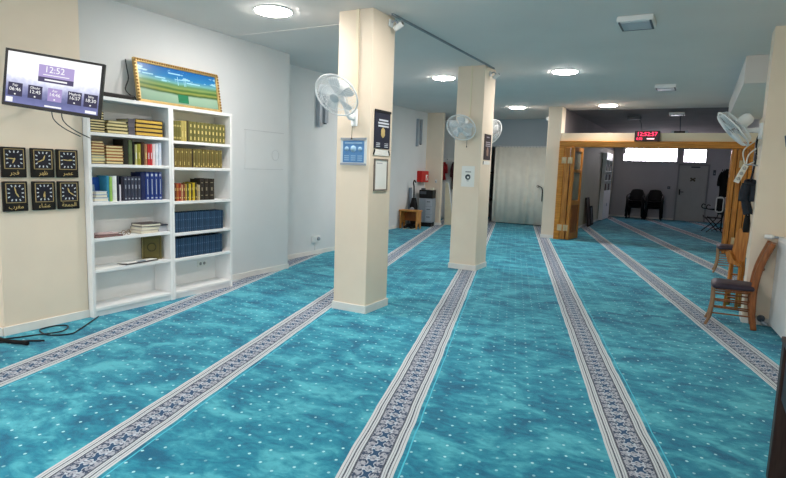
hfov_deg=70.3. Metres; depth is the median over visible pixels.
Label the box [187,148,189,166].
book
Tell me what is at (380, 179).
framed notice
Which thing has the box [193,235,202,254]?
book
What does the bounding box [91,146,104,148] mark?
book
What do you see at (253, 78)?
wall
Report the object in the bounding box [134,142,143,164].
book
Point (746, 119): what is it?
wall fan
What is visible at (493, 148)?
wall
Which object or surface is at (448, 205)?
leaning board
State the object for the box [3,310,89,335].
baseboard
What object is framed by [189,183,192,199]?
book
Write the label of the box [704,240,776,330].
wooden chair
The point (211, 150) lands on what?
book
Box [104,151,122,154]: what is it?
book
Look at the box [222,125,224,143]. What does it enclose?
book
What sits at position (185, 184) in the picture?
book
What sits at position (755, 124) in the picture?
wall
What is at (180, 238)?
book
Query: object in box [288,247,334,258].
baseboard
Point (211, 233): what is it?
book
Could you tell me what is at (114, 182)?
book
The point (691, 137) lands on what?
wall header
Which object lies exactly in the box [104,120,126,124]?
book
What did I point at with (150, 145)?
book
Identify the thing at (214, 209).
book
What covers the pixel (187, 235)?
book
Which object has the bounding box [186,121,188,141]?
book
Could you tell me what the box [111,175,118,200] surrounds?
book
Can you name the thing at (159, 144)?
book
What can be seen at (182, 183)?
book
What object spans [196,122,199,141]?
book
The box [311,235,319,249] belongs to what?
wall socket
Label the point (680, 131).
projector mount
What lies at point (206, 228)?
book
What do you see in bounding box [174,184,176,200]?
book
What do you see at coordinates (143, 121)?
book
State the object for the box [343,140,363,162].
print
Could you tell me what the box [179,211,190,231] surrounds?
book
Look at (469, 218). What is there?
pillar
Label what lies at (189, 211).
book
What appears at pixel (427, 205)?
base cabinet
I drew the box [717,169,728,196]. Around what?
coat
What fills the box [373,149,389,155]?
paper strip
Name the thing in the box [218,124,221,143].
book
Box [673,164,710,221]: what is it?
door
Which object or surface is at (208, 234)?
book
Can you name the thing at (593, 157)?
wall
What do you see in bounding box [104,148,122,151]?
book
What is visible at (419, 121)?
wall rail
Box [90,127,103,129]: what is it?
book
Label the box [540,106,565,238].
pillar
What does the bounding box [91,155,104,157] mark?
book
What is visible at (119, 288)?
bookcase
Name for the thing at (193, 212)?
book
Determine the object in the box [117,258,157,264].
book
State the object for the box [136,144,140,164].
book
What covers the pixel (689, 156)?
window
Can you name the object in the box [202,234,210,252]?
book
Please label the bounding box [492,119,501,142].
wall fan
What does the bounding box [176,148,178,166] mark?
book
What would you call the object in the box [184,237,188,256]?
book
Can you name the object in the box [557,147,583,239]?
door
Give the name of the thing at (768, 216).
wall pier
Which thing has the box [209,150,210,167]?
book
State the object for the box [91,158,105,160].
book
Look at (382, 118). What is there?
poster
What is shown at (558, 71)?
recessed light
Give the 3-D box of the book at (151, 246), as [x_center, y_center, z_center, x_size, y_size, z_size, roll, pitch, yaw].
[-2.765,0.094,6.386,0.200,0.265,0.107,-3,9,-33]
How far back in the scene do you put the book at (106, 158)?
5.73 m
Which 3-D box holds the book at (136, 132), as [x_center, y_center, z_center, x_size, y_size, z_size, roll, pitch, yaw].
[-2.743,-1.148,6.127,0.220,0.044,0.340,6,8,28]
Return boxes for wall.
[78,0,289,274]
[288,64,337,254]
[389,105,427,226]
[425,113,444,222]
[441,120,455,218]
[488,147,495,216]
[565,109,614,225]
[610,148,731,222]
[739,118,761,257]
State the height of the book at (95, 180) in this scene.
0.246 m
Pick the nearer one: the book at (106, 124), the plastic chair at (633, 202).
the book at (106, 124)
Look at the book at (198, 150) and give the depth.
6.69 m
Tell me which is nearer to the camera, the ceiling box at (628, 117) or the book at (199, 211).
the book at (199, 211)
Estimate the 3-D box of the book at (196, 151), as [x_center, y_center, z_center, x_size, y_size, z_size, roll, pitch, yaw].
[-2.419,-0.970,6.704,0.173,0.218,0.034,6,8,28]
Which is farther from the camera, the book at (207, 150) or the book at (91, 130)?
the book at (207, 150)
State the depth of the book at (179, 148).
6.45 m
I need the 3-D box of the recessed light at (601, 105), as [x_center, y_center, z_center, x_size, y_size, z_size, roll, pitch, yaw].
[5.036,-3.120,13.062,0.412,0.030,0.412,6,8,28]
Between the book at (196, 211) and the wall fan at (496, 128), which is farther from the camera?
the wall fan at (496, 128)
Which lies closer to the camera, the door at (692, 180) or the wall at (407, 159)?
the wall at (407, 159)
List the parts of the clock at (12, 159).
dial frame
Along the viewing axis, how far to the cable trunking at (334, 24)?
6.86 m
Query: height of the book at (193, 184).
0.210 m
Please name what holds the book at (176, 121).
on the bookcase at (192, 275)
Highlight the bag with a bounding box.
[742,214,749,232]
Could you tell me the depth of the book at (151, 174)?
6.15 m
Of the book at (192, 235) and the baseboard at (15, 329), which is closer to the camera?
the baseboard at (15, 329)
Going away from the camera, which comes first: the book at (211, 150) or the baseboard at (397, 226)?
the book at (211, 150)
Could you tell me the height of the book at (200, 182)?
0.255 m
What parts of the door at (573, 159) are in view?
wood panel, glass pane, glass pane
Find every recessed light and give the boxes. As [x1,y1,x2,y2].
[254,5,292,16]
[432,76,454,80]
[509,106,525,108]
[552,69,577,74]
[599,104,617,106]
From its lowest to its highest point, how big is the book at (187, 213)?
0.229 m
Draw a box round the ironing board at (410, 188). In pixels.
[408,187,411,222]
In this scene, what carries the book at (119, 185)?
on the bookcase at (119, 288)
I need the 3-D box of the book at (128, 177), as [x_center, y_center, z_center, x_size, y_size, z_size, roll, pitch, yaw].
[-2.870,-0.541,5.952,0.173,0.255,0.039,6,8,28]
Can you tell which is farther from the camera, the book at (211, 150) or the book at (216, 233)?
the book at (216, 233)
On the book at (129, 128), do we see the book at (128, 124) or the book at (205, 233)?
the book at (128, 124)
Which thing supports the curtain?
hanging from the lintel
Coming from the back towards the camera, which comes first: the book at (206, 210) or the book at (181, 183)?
the book at (206, 210)
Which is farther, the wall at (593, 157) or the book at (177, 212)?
the wall at (593, 157)
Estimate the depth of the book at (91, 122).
5.54 m
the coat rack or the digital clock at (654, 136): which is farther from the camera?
the coat rack
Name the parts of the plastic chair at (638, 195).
backrest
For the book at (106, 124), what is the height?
0.034 m
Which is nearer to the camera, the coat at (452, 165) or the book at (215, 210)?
the book at (215, 210)
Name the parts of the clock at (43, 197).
dial frame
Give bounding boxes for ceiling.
[114,0,785,132]
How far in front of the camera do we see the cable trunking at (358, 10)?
5.90 m
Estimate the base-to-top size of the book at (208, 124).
0.238 m
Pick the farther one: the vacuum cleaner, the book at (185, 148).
the vacuum cleaner
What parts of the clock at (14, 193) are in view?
dial frame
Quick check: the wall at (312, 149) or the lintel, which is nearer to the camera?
the wall at (312, 149)
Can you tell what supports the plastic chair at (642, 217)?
on the floor
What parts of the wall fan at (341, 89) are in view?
blade, blade, blade, blade, blade, arm, wall plate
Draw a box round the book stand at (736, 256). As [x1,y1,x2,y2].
[723,229,748,307]
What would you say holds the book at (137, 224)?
on the book at (131, 227)
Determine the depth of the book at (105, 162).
5.74 m
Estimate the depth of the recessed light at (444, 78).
9.89 m
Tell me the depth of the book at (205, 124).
6.75 m
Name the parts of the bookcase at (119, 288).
panel, panel, shelf, shelf, shelf, shelf, shelf, shelf, panel, panel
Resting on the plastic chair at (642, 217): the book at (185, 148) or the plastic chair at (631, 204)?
the plastic chair at (631, 204)
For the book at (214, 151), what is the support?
on the bookcase at (192, 275)
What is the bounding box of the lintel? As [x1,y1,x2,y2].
[492,119,547,145]
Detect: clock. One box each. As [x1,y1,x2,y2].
[0,146,26,176]
[1,181,27,211]
[29,148,54,177]
[31,181,55,210]
[55,149,78,177]
[56,181,79,208]
[634,131,660,141]
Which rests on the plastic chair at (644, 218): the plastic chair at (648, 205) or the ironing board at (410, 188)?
the plastic chair at (648, 205)
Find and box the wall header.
[561,133,757,141]
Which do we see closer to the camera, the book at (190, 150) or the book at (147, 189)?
the book at (147, 189)
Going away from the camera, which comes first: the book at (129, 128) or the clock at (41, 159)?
the clock at (41, 159)
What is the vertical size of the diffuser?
0.026 m
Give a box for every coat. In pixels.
[442,162,447,179]
[450,162,453,188]
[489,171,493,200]
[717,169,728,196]
[738,179,755,214]
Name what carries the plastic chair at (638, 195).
on the plastic chair at (633, 202)
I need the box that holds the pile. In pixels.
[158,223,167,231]
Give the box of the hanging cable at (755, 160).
[750,136,757,180]
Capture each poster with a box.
[340,138,366,165]
[374,109,390,149]
[483,134,491,159]
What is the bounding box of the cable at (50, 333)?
[5,316,98,338]
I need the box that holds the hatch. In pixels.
[244,129,283,169]
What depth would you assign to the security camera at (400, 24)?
6.04 m
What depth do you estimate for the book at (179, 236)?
6.70 m
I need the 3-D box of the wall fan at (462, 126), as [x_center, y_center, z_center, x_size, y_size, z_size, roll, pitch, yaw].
[1.078,-1.681,8.676,0.449,0.483,0.397,-1,8,-19]
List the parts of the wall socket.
plate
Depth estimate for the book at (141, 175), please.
6.06 m
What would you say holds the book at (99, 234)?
on the bookcase at (119, 288)
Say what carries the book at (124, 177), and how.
on the bookcase at (119, 288)
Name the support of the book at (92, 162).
on the bookcase at (119, 288)
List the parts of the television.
title panel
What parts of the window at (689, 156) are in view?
pane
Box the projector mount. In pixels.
[671,116,687,132]
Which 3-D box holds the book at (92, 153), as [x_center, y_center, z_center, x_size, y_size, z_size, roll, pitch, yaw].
[-3.033,-0.864,5.624,0.200,0.030,0.140,6,8,28]
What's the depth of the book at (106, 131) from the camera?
5.73 m
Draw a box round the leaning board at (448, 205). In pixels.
[444,183,451,224]
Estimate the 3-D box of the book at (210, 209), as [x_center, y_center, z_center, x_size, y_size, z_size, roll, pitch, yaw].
[-2.265,-0.258,7.123,0.173,0.232,0.031,6,8,28]
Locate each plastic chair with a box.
[624,197,644,216]
[625,189,644,212]
[625,195,645,214]
[625,200,644,218]
[643,207,660,220]
[644,197,661,215]
[644,202,663,218]
[645,190,663,213]
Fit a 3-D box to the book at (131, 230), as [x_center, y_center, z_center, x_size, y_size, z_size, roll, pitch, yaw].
[-2.775,-0.092,6.215,0.190,0.035,0.235,5,8,24]
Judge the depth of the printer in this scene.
15.80 m
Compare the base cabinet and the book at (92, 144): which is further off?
the base cabinet
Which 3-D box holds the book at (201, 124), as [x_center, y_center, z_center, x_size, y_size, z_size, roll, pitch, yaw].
[-2.366,-1.285,6.743,0.173,0.238,0.056,6,8,28]
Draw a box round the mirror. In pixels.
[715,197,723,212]
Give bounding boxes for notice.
[373,158,387,190]
[461,166,474,186]
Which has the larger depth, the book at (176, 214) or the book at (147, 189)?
the book at (176, 214)
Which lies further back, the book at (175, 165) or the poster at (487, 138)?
the poster at (487, 138)
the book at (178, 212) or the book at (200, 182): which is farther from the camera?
the book at (200, 182)
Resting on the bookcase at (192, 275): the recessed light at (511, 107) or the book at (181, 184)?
the book at (181, 184)
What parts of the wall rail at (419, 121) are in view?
rail, rail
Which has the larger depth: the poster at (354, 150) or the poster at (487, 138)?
the poster at (487, 138)
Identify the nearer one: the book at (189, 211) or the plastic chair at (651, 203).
the book at (189, 211)
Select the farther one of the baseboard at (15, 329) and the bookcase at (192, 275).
the bookcase at (192, 275)
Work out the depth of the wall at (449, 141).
18.50 m
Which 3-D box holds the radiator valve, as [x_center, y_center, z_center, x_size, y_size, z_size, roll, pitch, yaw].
[4.160,-0.022,6.110,0.151,0.055,0.056,6,8,28]
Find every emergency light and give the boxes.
[616,14,655,31]
[655,84,676,90]
[669,112,684,115]
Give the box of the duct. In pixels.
[728,54,769,119]
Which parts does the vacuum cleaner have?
handle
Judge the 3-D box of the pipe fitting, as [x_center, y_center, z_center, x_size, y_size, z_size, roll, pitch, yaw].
[4.104,0.902,6.205,0.108,0.120,0.085,6,8,28]
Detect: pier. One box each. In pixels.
[0,0,88,327]
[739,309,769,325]
[741,26,785,318]
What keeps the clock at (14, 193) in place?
attached to the wall pier at (43, 253)
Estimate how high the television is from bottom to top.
0.684 m
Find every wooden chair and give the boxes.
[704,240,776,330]
[712,222,750,274]
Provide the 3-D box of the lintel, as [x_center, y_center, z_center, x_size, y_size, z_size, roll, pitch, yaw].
[4.328,-3.253,17.139,2.950,0.830,0.150,6,8,28]
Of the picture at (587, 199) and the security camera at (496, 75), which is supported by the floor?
the picture at (587, 199)
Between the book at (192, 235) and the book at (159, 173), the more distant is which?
the book at (192, 235)
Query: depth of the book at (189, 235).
6.80 m
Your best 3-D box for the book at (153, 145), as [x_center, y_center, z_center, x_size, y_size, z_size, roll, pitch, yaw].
[-2.705,-0.937,6.182,0.173,0.235,0.035,6,8,28]
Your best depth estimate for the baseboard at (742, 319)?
6.32 m
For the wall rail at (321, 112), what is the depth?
9.89 m
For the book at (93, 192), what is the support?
on the book at (94, 195)
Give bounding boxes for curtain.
[491,146,546,224]
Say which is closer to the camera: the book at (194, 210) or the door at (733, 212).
the book at (194, 210)
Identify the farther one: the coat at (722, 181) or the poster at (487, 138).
the coat at (722, 181)
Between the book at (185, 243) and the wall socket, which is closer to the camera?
the book at (185, 243)
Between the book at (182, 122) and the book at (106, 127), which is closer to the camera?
the book at (106, 127)
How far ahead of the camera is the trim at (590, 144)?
12.89 m
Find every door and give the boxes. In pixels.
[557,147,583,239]
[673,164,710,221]
[721,149,749,252]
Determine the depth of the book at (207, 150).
6.82 m
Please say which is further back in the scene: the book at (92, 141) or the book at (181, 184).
the book at (181, 184)
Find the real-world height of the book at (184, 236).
0.228 m
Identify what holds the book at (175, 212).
on the bookcase at (192, 275)
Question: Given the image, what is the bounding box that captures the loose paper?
[95,265,116,269]
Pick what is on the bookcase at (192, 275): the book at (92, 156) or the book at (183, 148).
the book at (183, 148)
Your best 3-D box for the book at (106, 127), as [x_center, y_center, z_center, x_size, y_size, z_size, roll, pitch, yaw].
[-2.918,-1.142,5.783,0.200,0.034,0.235,6,8,29]
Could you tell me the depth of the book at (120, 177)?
5.84 m
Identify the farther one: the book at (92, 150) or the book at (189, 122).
the book at (189, 122)
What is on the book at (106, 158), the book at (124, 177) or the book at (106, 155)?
the book at (106, 155)
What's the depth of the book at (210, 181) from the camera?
6.91 m
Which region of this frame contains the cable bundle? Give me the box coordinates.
[0,337,28,345]
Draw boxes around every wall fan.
[315,74,357,138]
[446,114,475,146]
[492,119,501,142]
[717,112,763,151]
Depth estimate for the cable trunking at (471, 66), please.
8.81 m
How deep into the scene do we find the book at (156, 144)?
6.17 m
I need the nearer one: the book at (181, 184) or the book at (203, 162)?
the book at (181, 184)
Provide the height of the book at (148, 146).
0.225 m
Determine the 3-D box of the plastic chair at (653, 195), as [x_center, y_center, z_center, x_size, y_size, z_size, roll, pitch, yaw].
[10.005,-1.431,21.323,0.628,0.894,0.656,5,8,24]
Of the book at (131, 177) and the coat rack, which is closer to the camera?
the book at (131, 177)
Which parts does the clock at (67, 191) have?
dial frame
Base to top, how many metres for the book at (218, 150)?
0.222 m
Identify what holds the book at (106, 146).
on the book at (106, 149)
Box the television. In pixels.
[2,47,105,137]
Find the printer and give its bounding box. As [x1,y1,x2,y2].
[419,187,435,198]
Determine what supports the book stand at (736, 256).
on the floor
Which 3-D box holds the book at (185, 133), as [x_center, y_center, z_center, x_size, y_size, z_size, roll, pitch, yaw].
[-2.487,-1.260,6.524,0.173,0.235,0.039,6,8,28]
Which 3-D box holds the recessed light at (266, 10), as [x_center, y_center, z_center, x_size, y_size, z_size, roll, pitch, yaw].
[-1.290,-2.449,6.015,0.412,0.030,0.412,6,8,28]
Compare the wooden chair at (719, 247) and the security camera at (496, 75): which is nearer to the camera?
the security camera at (496, 75)
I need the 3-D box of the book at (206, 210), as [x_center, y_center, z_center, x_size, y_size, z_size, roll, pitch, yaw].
[-2.342,-0.243,6.982,0.173,0.232,0.031,6,8,28]
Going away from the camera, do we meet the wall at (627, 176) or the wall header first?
the wall header
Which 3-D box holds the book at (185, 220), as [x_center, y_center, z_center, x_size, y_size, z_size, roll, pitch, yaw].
[-2.528,-0.207,6.646,0.173,0.232,0.031,6,8,28]
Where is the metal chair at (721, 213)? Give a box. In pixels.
[701,203,723,232]
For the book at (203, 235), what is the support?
on the bookcase at (192, 275)
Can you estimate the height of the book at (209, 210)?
0.229 m
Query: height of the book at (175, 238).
0.228 m
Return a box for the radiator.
[768,236,785,337]
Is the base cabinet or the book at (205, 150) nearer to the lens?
the book at (205, 150)
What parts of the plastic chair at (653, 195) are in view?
backrest, leg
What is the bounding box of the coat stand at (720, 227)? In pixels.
[711,169,724,230]
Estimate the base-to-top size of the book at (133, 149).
0.235 m
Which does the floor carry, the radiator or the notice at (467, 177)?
the radiator
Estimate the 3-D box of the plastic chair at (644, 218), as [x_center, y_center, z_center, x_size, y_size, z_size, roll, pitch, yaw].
[9.999,-1.187,21.422,0.628,0.894,0.656,5,8,24]
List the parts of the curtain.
rod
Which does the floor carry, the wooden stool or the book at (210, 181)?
the wooden stool
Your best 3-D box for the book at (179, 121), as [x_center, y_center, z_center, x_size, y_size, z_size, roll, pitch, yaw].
[-2.521,-1.248,6.462,0.173,0.223,0.021,6,8,28]
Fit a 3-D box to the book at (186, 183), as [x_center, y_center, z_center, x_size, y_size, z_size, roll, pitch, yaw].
[-2.482,-0.564,6.664,0.173,0.200,0.033,6,8,28]
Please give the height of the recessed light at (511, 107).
0.030 m
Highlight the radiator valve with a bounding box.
[764,234,778,238]
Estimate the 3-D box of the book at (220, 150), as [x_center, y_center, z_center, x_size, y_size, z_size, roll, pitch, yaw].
[-2.231,-1.008,7.044,0.173,0.222,0.034,6,8,28]
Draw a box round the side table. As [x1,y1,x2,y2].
[766,336,785,477]
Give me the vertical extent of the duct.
0.360 m
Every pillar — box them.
[332,8,394,313]
[448,65,495,270]
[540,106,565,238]
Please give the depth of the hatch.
8.02 m
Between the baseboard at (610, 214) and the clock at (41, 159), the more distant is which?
the baseboard at (610, 214)
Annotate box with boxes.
[103,59,137,100]
[417,171,428,181]
[627,116,641,127]
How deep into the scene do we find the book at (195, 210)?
6.85 m
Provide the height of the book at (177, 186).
0.200 m
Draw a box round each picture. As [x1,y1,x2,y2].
[132,57,221,111]
[585,197,590,226]
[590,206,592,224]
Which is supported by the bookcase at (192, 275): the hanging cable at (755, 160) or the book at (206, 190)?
the book at (206, 190)
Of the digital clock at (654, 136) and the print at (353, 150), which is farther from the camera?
the digital clock at (654, 136)
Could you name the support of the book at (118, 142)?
on the bookcase at (119, 288)
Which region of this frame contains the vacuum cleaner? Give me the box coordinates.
[406,180,418,226]
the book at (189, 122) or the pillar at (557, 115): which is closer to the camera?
the book at (189, 122)
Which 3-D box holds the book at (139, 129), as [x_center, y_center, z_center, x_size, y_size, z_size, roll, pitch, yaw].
[-2.743,-1.192,6.120,0.220,0.044,0.340,6,8,28]
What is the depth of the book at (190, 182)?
6.70 m
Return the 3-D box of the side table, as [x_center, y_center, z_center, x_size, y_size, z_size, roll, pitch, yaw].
[2.074,0.989,2.362,0.670,0.790,1.130,6,8,28]
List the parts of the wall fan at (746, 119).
blade, arm, wall plate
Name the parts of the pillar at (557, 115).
skirting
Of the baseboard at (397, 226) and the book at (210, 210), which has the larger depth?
the baseboard at (397, 226)
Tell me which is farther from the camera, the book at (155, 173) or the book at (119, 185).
the book at (155, 173)
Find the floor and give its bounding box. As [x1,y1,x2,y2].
[0,216,781,477]
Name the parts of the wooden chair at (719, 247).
leg, seat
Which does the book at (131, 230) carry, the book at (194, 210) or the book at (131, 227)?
the book at (131, 227)
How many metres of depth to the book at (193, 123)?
6.60 m
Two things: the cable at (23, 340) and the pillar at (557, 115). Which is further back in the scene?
the pillar at (557, 115)
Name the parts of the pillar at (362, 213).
skirting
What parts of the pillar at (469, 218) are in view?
skirting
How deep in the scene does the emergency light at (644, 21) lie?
5.80 m
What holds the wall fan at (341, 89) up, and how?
attached to the pillar at (362, 213)
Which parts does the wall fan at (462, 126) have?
blade, blade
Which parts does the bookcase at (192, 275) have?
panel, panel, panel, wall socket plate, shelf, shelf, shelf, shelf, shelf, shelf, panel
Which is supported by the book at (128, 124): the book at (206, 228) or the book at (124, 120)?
the book at (124, 120)
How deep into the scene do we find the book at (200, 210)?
6.91 m
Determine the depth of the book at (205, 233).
7.06 m
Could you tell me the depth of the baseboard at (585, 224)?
17.90 m
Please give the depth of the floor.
4.36 m
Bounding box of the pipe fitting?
[757,315,767,325]
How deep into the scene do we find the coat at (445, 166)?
18.43 m
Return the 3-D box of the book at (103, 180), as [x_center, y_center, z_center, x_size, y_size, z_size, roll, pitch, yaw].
[-2.985,-0.522,5.743,0.172,0.262,0.025,6,8,28]
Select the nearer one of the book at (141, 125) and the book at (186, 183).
the book at (141, 125)
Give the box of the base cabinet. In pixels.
[419,198,435,226]
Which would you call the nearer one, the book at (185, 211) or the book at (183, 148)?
the book at (183, 148)
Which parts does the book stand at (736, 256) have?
leg, panel, leg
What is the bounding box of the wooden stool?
[399,209,422,229]
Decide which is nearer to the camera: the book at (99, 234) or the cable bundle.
the cable bundle
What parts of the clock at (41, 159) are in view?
dial frame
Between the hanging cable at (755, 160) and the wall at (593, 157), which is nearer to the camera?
the hanging cable at (755, 160)
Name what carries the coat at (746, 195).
hanging from the wall pier at (768, 216)
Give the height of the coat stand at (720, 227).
1.951 m
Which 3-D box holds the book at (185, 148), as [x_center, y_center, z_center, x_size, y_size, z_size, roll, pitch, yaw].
[-2.491,-0.958,6.573,0.173,0.222,0.030,6,8,28]
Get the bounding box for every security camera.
[388,19,403,30]
[489,71,499,78]
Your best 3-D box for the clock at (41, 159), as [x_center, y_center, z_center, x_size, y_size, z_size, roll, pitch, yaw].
[-3.220,-0.698,5.125,0.035,0.266,0.208,6,8,28]
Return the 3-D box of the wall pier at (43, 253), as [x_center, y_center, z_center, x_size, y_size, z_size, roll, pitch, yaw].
[-3.609,-0.819,5.338,0.870,3.250,0.784,6,8,28]
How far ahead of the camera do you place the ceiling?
7.33 m
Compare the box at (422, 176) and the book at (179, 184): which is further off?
the box at (422, 176)
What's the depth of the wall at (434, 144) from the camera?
16.28 m
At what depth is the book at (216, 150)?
6.94 m
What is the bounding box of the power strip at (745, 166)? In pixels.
[734,140,759,182]
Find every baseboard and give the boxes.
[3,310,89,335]
[232,264,288,279]
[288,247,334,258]
[389,224,405,228]
[578,214,609,227]
[610,214,672,219]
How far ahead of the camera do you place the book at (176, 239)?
6.53 m
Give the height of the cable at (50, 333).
0.020 m
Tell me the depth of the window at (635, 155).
21.70 m
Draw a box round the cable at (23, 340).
[0,340,44,342]
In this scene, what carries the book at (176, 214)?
on the bookcase at (192, 275)
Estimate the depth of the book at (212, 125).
6.85 m
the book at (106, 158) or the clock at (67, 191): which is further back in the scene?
the book at (106, 158)
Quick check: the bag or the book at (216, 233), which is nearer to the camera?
the bag
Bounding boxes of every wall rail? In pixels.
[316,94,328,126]
[416,119,422,146]
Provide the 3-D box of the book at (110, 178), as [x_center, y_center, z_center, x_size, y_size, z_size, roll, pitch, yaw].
[-2.970,-0.519,5.771,0.172,0.250,0.031,6,8,28]
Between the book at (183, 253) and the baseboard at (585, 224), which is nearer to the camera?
the book at (183, 253)
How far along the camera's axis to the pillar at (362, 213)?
6.12 m
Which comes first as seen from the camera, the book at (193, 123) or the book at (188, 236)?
the book at (193, 123)
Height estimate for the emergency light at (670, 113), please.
0.064 m
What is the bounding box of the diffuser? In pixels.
[599,105,616,106]
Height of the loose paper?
0.004 m
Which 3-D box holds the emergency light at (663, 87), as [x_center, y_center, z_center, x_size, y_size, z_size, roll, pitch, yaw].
[4.928,-2.730,10.066,0.350,0.064,0.400,6,8,28]
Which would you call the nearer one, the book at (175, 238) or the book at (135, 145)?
the book at (135, 145)
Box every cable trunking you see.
[231,24,338,36]
[354,9,359,107]
[391,13,494,68]
[469,66,472,120]
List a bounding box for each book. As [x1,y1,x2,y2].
[90,119,104,122]
[90,121,104,124]
[90,124,104,127]
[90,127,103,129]
[90,129,104,132]
[91,140,102,143]
[91,143,103,145]
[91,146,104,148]
[91,149,104,151]
[91,152,104,154]
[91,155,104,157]
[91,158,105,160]
[91,161,104,163]
[92,177,99,190]
[92,191,106,194]
[93,194,107,197]
[93,198,108,201]
[96,175,108,200]
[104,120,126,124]
[104,123,127,127]
[104,126,127,130]
[104,145,122,148]
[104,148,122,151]
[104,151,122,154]
[104,154,122,157]
[104,161,123,164]
[104,175,116,200]
[105,130,127,134]
[105,157,123,160]
[109,177,112,200]
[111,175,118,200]
[113,139,127,164]
[116,119,134,122]
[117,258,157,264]
[119,176,123,200]
[119,185,120,200]
[123,176,126,200]
[126,123,134,126]
[126,176,130,200]
[127,127,134,130]
[128,140,132,164]
[129,176,133,200]
[129,229,158,233]
[130,226,159,230]
[131,172,144,199]
[131,221,160,226]
[132,142,134,164]
[132,176,137,199]
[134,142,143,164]
[134,144,136,164]
[135,119,162,124]
[135,123,162,128]
[135,127,162,133]
[135,131,162,136]
[135,176,140,199]
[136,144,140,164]
[141,235,161,258]
[144,144,146,164]
[145,143,157,164]
[145,172,149,199]
[147,144,149,164]
[149,144,151,164]
[149,172,153,199]
[152,144,154,164]
[154,172,157,199]
[157,143,161,164]
[158,172,161,199]
[174,148,176,166]
[174,183,178,200]
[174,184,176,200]
[175,183,180,200]
[175,212,179,232]
[175,213,177,232]
[175,237,184,256]
[175,238,179,257]
[176,121,177,140]
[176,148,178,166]
[176,239,177,257]
[177,211,186,231]
[177,212,181,231]
[178,212,183,231]
[179,120,183,140]
[179,121,180,140]
[179,148,180,166]
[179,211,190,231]
[179,236,190,255]
[180,237,186,256]
[180,238,181,257]
[181,148,182,166]
[181,183,184,200]
[181,184,182,200]
[182,183,188,200]
[183,148,184,166]
[183,182,194,199]
[184,121,186,140]
[184,236,192,255]
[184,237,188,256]
[185,148,186,166]
[185,184,186,200]
[185,211,192,230]
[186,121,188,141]
[186,183,190,200]
[186,212,188,231]
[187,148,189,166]
[187,235,196,254]
[188,121,192,141]
[188,236,194,255]
[189,148,191,167]
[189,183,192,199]
[189,211,196,230]
[189,235,198,254]
[190,178,203,199]
[190,182,196,199]
[192,122,195,141]
[192,235,200,254]
[193,149,194,167]
[193,212,194,230]
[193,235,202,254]
[194,210,202,229]
[195,149,197,167]
[195,178,208,199]
[195,210,205,229]
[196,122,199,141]
[196,211,198,230]
[197,149,199,167]
[197,234,208,253]
[199,210,207,229]
[199,211,200,229]
[199,235,204,253]
[200,122,203,142]
[200,149,201,167]
[200,210,209,229]
[202,149,206,167]
[202,150,204,167]
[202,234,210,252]
[203,235,206,253]
[204,123,207,142]
[205,233,216,251]
[206,210,210,228]
[206,234,212,252]
[207,123,210,142]
[207,150,208,167]
[208,178,213,199]
[208,234,214,252]
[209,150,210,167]
[209,210,212,228]
[210,209,220,227]
[210,210,214,228]
[211,124,214,142]
[211,150,212,167]
[211,233,219,251]
[213,150,215,167]
[214,209,222,227]
[215,124,217,143]
[215,210,216,228]
[216,150,217,167]
[216,233,221,251]
[217,210,218,228]
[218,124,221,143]
[218,150,219,167]
[220,150,221,167]
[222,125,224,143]
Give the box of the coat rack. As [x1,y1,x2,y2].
[443,158,453,161]
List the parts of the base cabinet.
drawer, drawer, drawer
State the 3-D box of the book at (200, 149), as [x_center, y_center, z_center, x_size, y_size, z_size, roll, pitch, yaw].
[-2.385,-0.978,6.766,0.173,0.222,0.034,6,8,28]
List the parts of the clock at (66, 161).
dial frame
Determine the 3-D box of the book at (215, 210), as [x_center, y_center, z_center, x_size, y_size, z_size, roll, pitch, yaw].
[-2.296,-0.252,7.067,0.173,0.232,0.031,6,8,28]
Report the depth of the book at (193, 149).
6.63 m
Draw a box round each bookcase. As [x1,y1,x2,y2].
[82,96,173,317]
[171,105,231,299]
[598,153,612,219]
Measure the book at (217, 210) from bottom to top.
0.229 m
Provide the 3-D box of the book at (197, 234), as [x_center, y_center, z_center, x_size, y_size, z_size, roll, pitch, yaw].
[-2.373,0.061,6.982,0.173,0.228,0.030,6,8,28]
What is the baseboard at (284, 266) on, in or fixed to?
attached to the wall at (253, 78)
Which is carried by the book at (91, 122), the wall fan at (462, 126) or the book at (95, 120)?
the book at (95, 120)
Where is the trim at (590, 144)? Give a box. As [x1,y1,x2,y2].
[553,141,754,238]
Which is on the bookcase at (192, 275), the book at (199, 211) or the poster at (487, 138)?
the book at (199, 211)
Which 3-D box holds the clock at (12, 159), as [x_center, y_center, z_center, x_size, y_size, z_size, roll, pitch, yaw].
[-3.339,-0.675,4.909,0.035,0.266,0.208,6,8,28]
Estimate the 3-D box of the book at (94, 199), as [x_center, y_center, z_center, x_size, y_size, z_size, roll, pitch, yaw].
[-2.986,-0.400,5.661,0.100,0.040,0.150,6,8,28]
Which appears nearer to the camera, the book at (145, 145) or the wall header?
the book at (145, 145)
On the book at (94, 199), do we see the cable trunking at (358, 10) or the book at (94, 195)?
the book at (94, 195)
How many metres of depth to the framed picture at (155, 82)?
6.47 m
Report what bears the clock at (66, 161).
attached to the wall pier at (43, 253)
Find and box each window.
[622,148,679,163]
[681,149,708,163]

